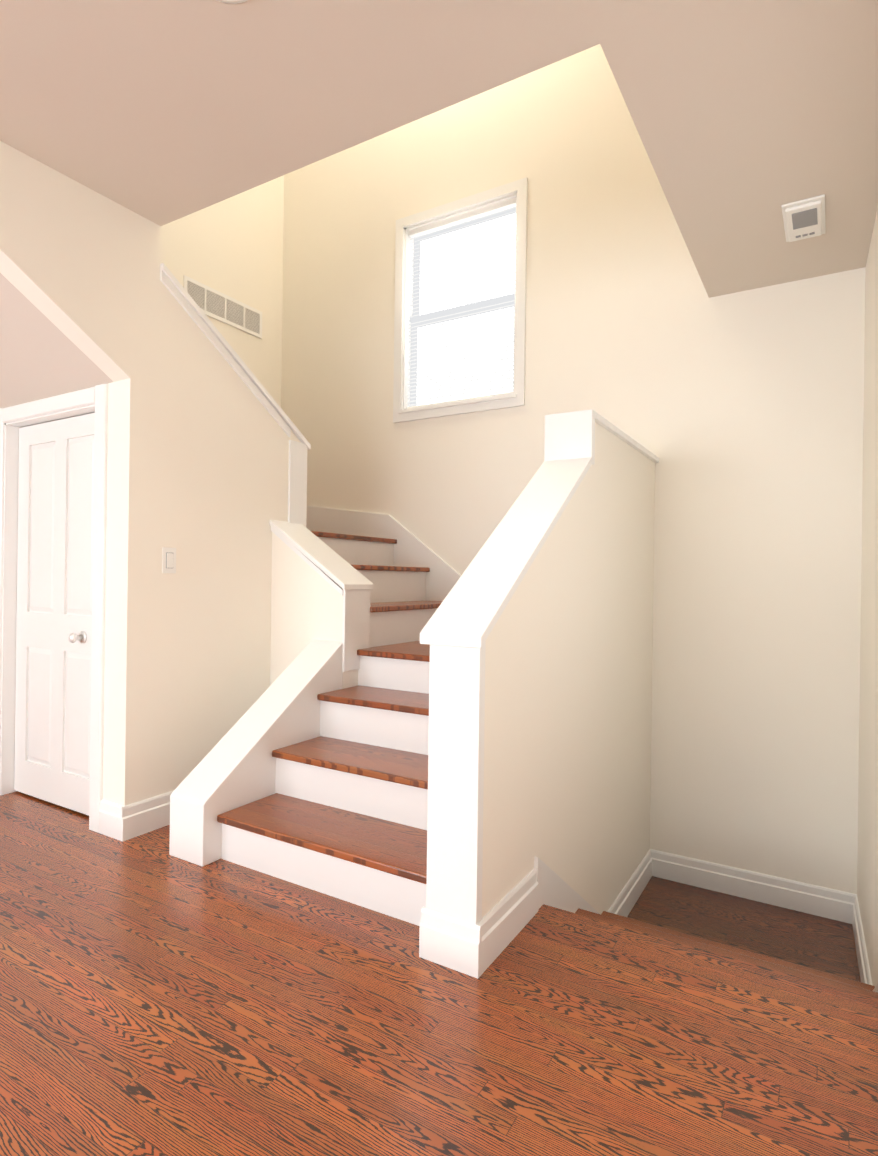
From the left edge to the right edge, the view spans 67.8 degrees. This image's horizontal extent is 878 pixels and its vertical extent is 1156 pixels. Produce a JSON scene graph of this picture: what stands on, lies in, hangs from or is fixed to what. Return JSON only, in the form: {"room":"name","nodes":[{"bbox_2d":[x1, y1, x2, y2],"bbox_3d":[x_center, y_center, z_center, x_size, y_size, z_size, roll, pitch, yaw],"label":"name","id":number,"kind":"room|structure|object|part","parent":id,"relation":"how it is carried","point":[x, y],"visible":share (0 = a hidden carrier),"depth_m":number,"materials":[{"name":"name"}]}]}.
{"room":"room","nodes":[
{"label":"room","id":0,"kind":"room"},
{"bbox_2d":[0,408,19,794],"bbox_3d":[-2.255,0.124,3.434,0.086,1.995,0.138,1,0,31],"label":"door frame","id":1,"kind":"structure","parent":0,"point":[9,609],"depth_m":3.39,"materials":[{"name":"white paint"}]},
{"bbox_2d":[0,273,112,407],"bbox_3d":[-2.364,-1.303,2.731,1.425,0.996,1.476,1,0,31],"label":"soffit","id":2,"kind":"structure","parent":0,"point":[42,356],"depth_m":2.89,"materials":[{"name":"beige paint"}]},
{"bbox_2d":[0,141,132,381],"bbox_3d":[-1.731,-1.414,2.282,0.120,1.083,1.356,1,0,31],"label":"wall","id":3,"kind":"structure","parent":0,"point":[65,255],"depth_m":2.61,"materials":[{"name":"white paint"}]},
{"bbox_2d":[103,382,113,800],"bbox_3d":[-1.470,0.107,2.974,0.108,2.051,0.120,1,0,31],"label":"trim","id":4,"kind":"structure","parent":0,"point":[108,589],"depth_m":2.90,"materials":[{"name":"white paint"}]},
{"bbox_2d":[2,387,94,814],"bbox_3d":[-1.877,0.123,3.208,0.831,1.983,0.138,1,0,31],"label":"door","id":5,"kind":"structure","parent":4,"relation":"in","point":[67,405],"depth_m":3.23,"materials":[{"name":"white paint"}]},
{"bbox_3d":[-1.709,0.281,3.077,0.060,0.060,0.068,1,0,31],"label":"knob","id":6,"kind":"part","parent":5,"relation":"part of","materials":[{"name":"silver metal"}]},
{"bbox_2d":[98,799,122,839],"bbox_3d":[-1.438,1.060,2.868,0.158,0.145,0.020,1,0,31],"label":"baseboard","id":7,"kind":"structure","parent":4,"relation":"attached to","point":[109,818],"depth_m":2.86,"materials":[{"name":"white paint"}]},
{"bbox_2d":[108,212,300,805],"bbox_3d":[-1.112,-0.405,3.336,0.120,3.084,1.102,1,0,31],"label":"wall","id":8,"kind":"structure","parent":0,"point":[201,438],"depth_m":3.06,"materials":[{"name":"white paint"}]},
{"bbox_2d":[89,384,107,832],"bbox_3d":[-1.527,0.134,2.928,0.078,1.995,0.018,1,0,31],"label":"door frame","id":9,"kind":"structure","parent":8,"relation":"attached to","point":[98,594],"depth_m":2.91,"materials":[{"name":"white paint"}]},
{"bbox_2d":[120,791,172,841],"bbox_3d":[-1.144,1.064,3.185,0.020,0.145,0.868,1,0,31],"label":"baseboard","id":10,"kind":"structure","parent":8,"relation":"attached to","point":[139,818],"depth_m":2.90,"materials":[{"name":"white paint"}]},
{"bbox_2d":[162,547,175,572],"bbox_3d":[-1.239,-0.081,3.005,0.011,0.118,0.072,1,0,31],"label":"light switch","id":11,"kind":"object","parent":8,"relation":"attached to","point":[168,560],"visible":1,"depth_m":3.00,"materials":[{"name":"white plastic"}]},
{"bbox_2d":[160,175,283,407],"bbox_3d":[-1.841,-1.673,4.451,0.120,5.600,2.006,1,0,31],"label":"wall","id":12,"kind":"structure","parent":0,"point":[232,247],"depth_m":4.95,"materials":[{"name":"white paint"}]},
{"bbox_2d":[183,275,261,338],"bbox_3d":[-1.565,-1.970,4.782,0.007,0.206,0.715,1,0,31],"label":"air vent","id":13,"kind":"object","parent":12,"relation":"in","point":[220,306],"visible":0.79,"depth_m":4.78,"materials":[{"name":"white metal"}]},
{"bbox_3d":[-1.742,-1.972,4.486,0.007,0.154,0.026,1,0,31],"label":"frame","id":14,"kind":"part","parent":13,"relation":"part of","materials":[{"name":"white metal"}]},
{"bbox_3d":[-1.563,-2.060,4.782,0.007,0.026,0.715,1,0,31],"label":"frame","id":15,"kind":"part","parent":13,"relation":"part of","materials":[{"name":"white metal"}]},
{"bbox_3d":[-1.566,-1.880,4.782,0.007,0.026,0.715,1,0,31],"label":"frame","id":16,"kind":"part","parent":13,"relation":"part of","materials":[{"name":"white metal"}]},
{"bbox_3d":[-1.387,-1.967,5.077,0.007,0.154,0.026,1,0,31],"label":"frame","id":17,"kind":"part","parent":13,"relation":"part of","materials":[{"name":"white metal"}]},
{"bbox_2d":[160,263,460,925],"bbox_3d":[-0.975,-0.403,3.099,2.788,3.085,3.413,1,0,31],"label":"staircase","id":18,"kind":"structure","parent":12,"relation":"attached to","point":[308,771],"depth_m":2.89,"materials":[{"name":"white paint"}]},
{"bbox_3d":[-1.045,-1.090,3.304,0.012,0.596,0.828,1,0,31],"label":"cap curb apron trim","id":19,"kind":"part","parent":18,"relation":"part of","materials":[{"name":"white paint"}]},
{"bbox_3d":[-0.698,-0.099,3.425,0.506,0.371,0.012,1,0,31],"label":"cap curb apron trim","id":20,"kind":"part","parent":18,"relation":"part of","materials":[{"name":"white paint"}]},
{"bbox_2d":[270,532,357,688],"bbox_3d":[-0.649,0.430,3.518,0.506,1.427,0.204,1,0,31],"label":"wall","id":21,"kind":"structure","parent":0,"point":[306,604],"depth_m":3.46,"materials":[{"name":"white paint"}]},
{"bbox_2d":[0,0,877,297],"bbox_3d":[-1.040,-1.766,0.514,3.118,0.360,7.932,1,0,31],"label":"ceiling","id":22,"kind":"structure","parent":0,"point":[160,112],"depth_m":2.11,"materials":[{"name":"beige paint"}]},
{"bbox_2d":[216,0,246,3],"bbox_3d":[-0.568,-1.576,1.696,0.196,0.008,0.196,1,0,31],"label":"recessed light","id":23,"kind":"object","parent":22,"relation":"in","point":[232,1],"visible":1,"depth_m":1.78,"materials":[{"name":"white paint"}]},
{"bbox_2d":[781,194,825,241],"bbox_3d":[1.556,-1.537,2.782,0.154,0.027,0.345,1,0,31],"label":"thermostat","id":24,"kind":"object","parent":22,"relation":"attached to","point":[804,219],"visible":1,"depth_m":2.77,"materials":[{"name":"white plastic"}]},
{"bbox_2d":[0,791,877,1155],"bbox_3d":[-2.960,1.262,0.469,6.293,0.300,5.919,1,0,31],"label":"floor","id":25,"kind":"structure","parent":0,"point":[156,999],"depth_m":1.61,"materials":[{"name":"brown wood"}]},
{"bbox_2d":[419,907,481,978],"bbox_3d":[0.032,1.080,1.941,0.202,0.145,0.020,1,0,31],"label":"baseboard","id":26,"kind":"structure","parent":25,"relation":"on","point":[450,942],"depth_m":1.93,"materials":[{"name":"white paint"}]},
{"bbox_2d":[482,422,654,917],"bbox_3d":[0.607,0.638,2.871,0.184,2.616,2.163,1,0,31],"label":"wall","id":27,"kind":"structure","parent":0,"point":[568,717],"depth_m":2.69,"materials":[{"name":"white paint"}]},
{"bbox_2d":[426,641,485,924],"bbox_3d":[0.049,0.586,1.959,0.172,0.863,0.035,1,0,31],"label":"trim","id":28,"kind":"structure","parent":27,"relation":"attached to","point":[455,779],"depth_m":1.94,"materials":[{"name":"white paint"}]},
{"bbox_2d":[420,457,591,647],"bbox_3d":[0.289,-0.154,2.340,0.210,0.714,0.985,1,0,31],"label":"trim","id":29,"kind":"structure","parent":27,"relation":"attached to","point":[471,608],"depth_m":2.19,"materials":[{"name":"white paint"}]},
{"bbox_2d":[478,868,538,974],"bbox_3d":[0.226,1.083,2.088,0.020,0.145,0.432,1,0,31],"label":"baseboard","id":30,"kind":"structure","parent":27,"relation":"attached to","point":[506,919],"depth_m":2.06,"materials":[{"name":"white paint"}]},
{"bbox_2d":[544,409,594,464],"bbox_3d":[0.553,-0.588,2.770,0.210,0.223,0.042,1,0,31],"label":"trim","id":31,"kind":"structure","parent":27,"relation":"attached to","point":[569,435],"depth_m":2.75,"materials":[{"name":"white paint"}]},
{"bbox_2d":[595,412,658,462],"bbox_3d":[0.870,-0.681,3.295,0.210,0.028,1.183,1,0,31],"label":"trim","id":32,"kind":"structure","parent":27,"relation":"on","point":[600,420],"depth_m":3.13,"materials":[{"name":"white paint"}]},
{"bbox_2d":[281,44,865,893],"bbox_3d":[0.522,-1.248,4.286,4.312,6.386,0.150,1,0,31],"label":"wall","id":33,"kind":"structure","parent":0,"point":[739,414],"depth_m":3.73,"materials":[{"name":"white paint"}]},
{"bbox_2d":[398,393,516,413],"bbox_3d":[0.131,-1.177,4.468,0.914,0.026,0.120,1,0,31],"label":"window sill","id":34,"kind":"structure","parent":33,"relation":"attached to","point":[492,398],"depth_m":4.39,"materials":[{"name":"white paint"}]},
{"bbox_2d":[650,849,856,923],"bbox_3d":[1.648,1.638,3.490,1.019,0.145,0.020,1,0,31],"label":"baseboard","id":35,"kind":"structure","parent":33,"relation":"attached to","point":[829,903],"depth_m":3.46,"materials":[{"name":"white paint"}]},
{"bbox_2d":[503,911,877,1075],"bbox_3d":[0.786,1.313,1.837,1.279,0.300,0.284,1,0,31],"label":"stair step","id":36,"kind":"structure","parent":0,"point":[842,1032],"depth_m":1.84,"materials":[{"name":"brown wood"}]},
{"bbox_2d":[538,904,877,1010],"bbox_3d":[0.798,1.179,2.029,1.059,0.032,0.055,1,0,31],"label":"stair step","id":37,"kind":"structure","parent":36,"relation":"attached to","point":[836,993],"depth_m":1.99,"materials":[{"name":"brown wood"}]},
{"bbox_2d":[575,908,877,999],"bbox_3d":[0.999,1.574,2.373,1.059,0.755,0.799,1,0,31],"label":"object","id":38,"kind":"structure","parent":0,"point":[832,980],"depth_m":2.48,"materials":[{"name":"brown wood"}]},
{"bbox_2d":[627,876,860,981],"bbox_3d":[1.537,1.834,3.080,1.259,0.250,1.030,1,0,31],"label":"floor","id":39,"kind":"structure","parent":0,"point":[823,944],"depth_m":3.21,"materials":[{"name":"brown wood"}]},
{"bbox_2d":[857,207,877,986],"bbox_3d":[0.210,-0.014,-0.192,0.308,3.909,8.032,1,0,31],"label":"wall","id":40,"kind":"structure","parent":0,"point":[867,875],"depth_m":2.81,"materials":[{"name":"white paint"}]},
{"bbox_2d":[853,896,872,984],"bbox_3d":[1.841,1.640,2.841,0.049,0.145,0.892,1,0,31],"label":"baseboard","id":41,"kind":"structure","parent":40,"relation":"attached to","point":[863,964],"depth_m":2.85,"materials":[{"name":"white paint"}]},
{"label":"outside","id":42,"kind":"structure","parent":0,"visible":0},
{"bbox_2d":[151,825,169,837],"bbox_3d":[-0.992,1.289,3.168,0.300,0.300,0.736,1,0,31],"label":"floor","id":43,"kind":"structure","parent":42,"point":[164,831],"depth_m":2.92,"materials":[{"name":"brown wood"}]},
{"bbox_2d":[393,177,527,422],"bbox_3d":[0.156,-1.834,4.493,1.014,1.452,0.160,1,0,31],"label":"window","id":44,"kind":"structure","parent":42,"point":[520,187],"depth_m":4.51,"materials":[{"name":"white glass"}]},
{"bbox_3d":[-0.287,-1.840,4.678,0.064,1.452,0.020,1,0,31],"label":"casing","id":45,"kind":"part","parent":44,"relation":"part of","materials":[{"name":"white paint"}]},
{"bbox_3d":[-0.182,-1.527,4.728,0.040,0.665,0.030,1,0,31],"label":"window sash lower left","id":46,"kind":"part","parent":44,"relation":"part of","materials":[{"name":"white plastic"}]},
{"bbox_3d":[-0.161,-2.152,4.750,0.040,0.665,0.030,1,0,31],"label":"window sash upper left","id":47,"kind":"part","parent":44,"relation":"part of","materials":[{"name":"white plastic"}]},
{"bbox_3d":[0.110,-1.137,4.433,0.886,0.056,0.020,1,0,31],"label":"casing","id":48,"kind":"part","parent":44,"relation":"part of","materials":[{"name":"white paint"}]},
{"bbox_3d":[0.137,-1.208,4.476,0.846,0.025,0.020,1,0,31],"label":"window blind bottom rail","id":49,"kind":"part","parent":44,"relation":"part of","materials":[{"name":"white plastic"}]},
{"bbox_3d":[0.129,-2.529,4.433,0.886,0.064,0.020,1,0,31],"label":"casing","id":50,"kind":"part","parent":44,"relation":"part of","materials":[{"name":"white paint"}]},
{"bbox_2d":[408,197,515,237],"bbox_3d":[0.154,-2.463,4.476,0.846,0.035,0.040,1,0,31],"label":"blind headrail","id":51,"kind":"object","parent":44,"relation":"attached to","point":[471,215],"visible":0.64,"depth_m":4.45,"materials":[{"name":"white paint"}]},
{"bbox_3d":[0.144,-1.835,4.448,0.820,0.032,0.006,1,0,31],"label":"window meeting rail shadow","id":52,"kind":"part","parent":44,"relation":"part of","materials":[{"name":"white plastic"}]},
{"bbox_3d":[0.171,-1.835,4.519,0.774,0.040,0.030,1,0,31],"label":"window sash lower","id":53,"kind":"part","parent":44,"relation":"part of","materials":[{"name":"white plastic"}]},
{"bbox_3d":[0.190,-1.835,4.551,0.854,1.290,0.005,1,0,31],"label":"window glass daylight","id":54,"kind":"part","parent":44,"relation":"part of","materials":[{"name":"white glass"}]},
{"bbox_3d":[0.184,-1.835,4.540,0.774,0.040,0.030,1,0,31],"label":"window sash upper","id":55,"kind":"part","parent":44,"relation":"part of","materials":[{"name":"white plastic"}]},
{"bbox_3d":[0.193,-2.460,4.540,0.774,0.040,0.030,1,0,31],"label":"window sash upper","id":56,"kind":"part","parent":44,"relation":"part of","materials":[{"name":"white plastic"}]},
{"bbox_3d":[0.516,-1.518,4.309,0.040,0.665,0.030,1,0,31],"label":"window sash lower right","id":57,"kind":"part","parent":44,"relation":"part of","materials":[{"name":"white plastic"}]},
{"bbox_3d":[0.527,-1.829,4.189,0.064,1.452,0.020,1,0,31],"label":"casing","id":58,"kind":"part","parent":44,"relation":"part of","materials":[{"name":"white paint"}]}
]}

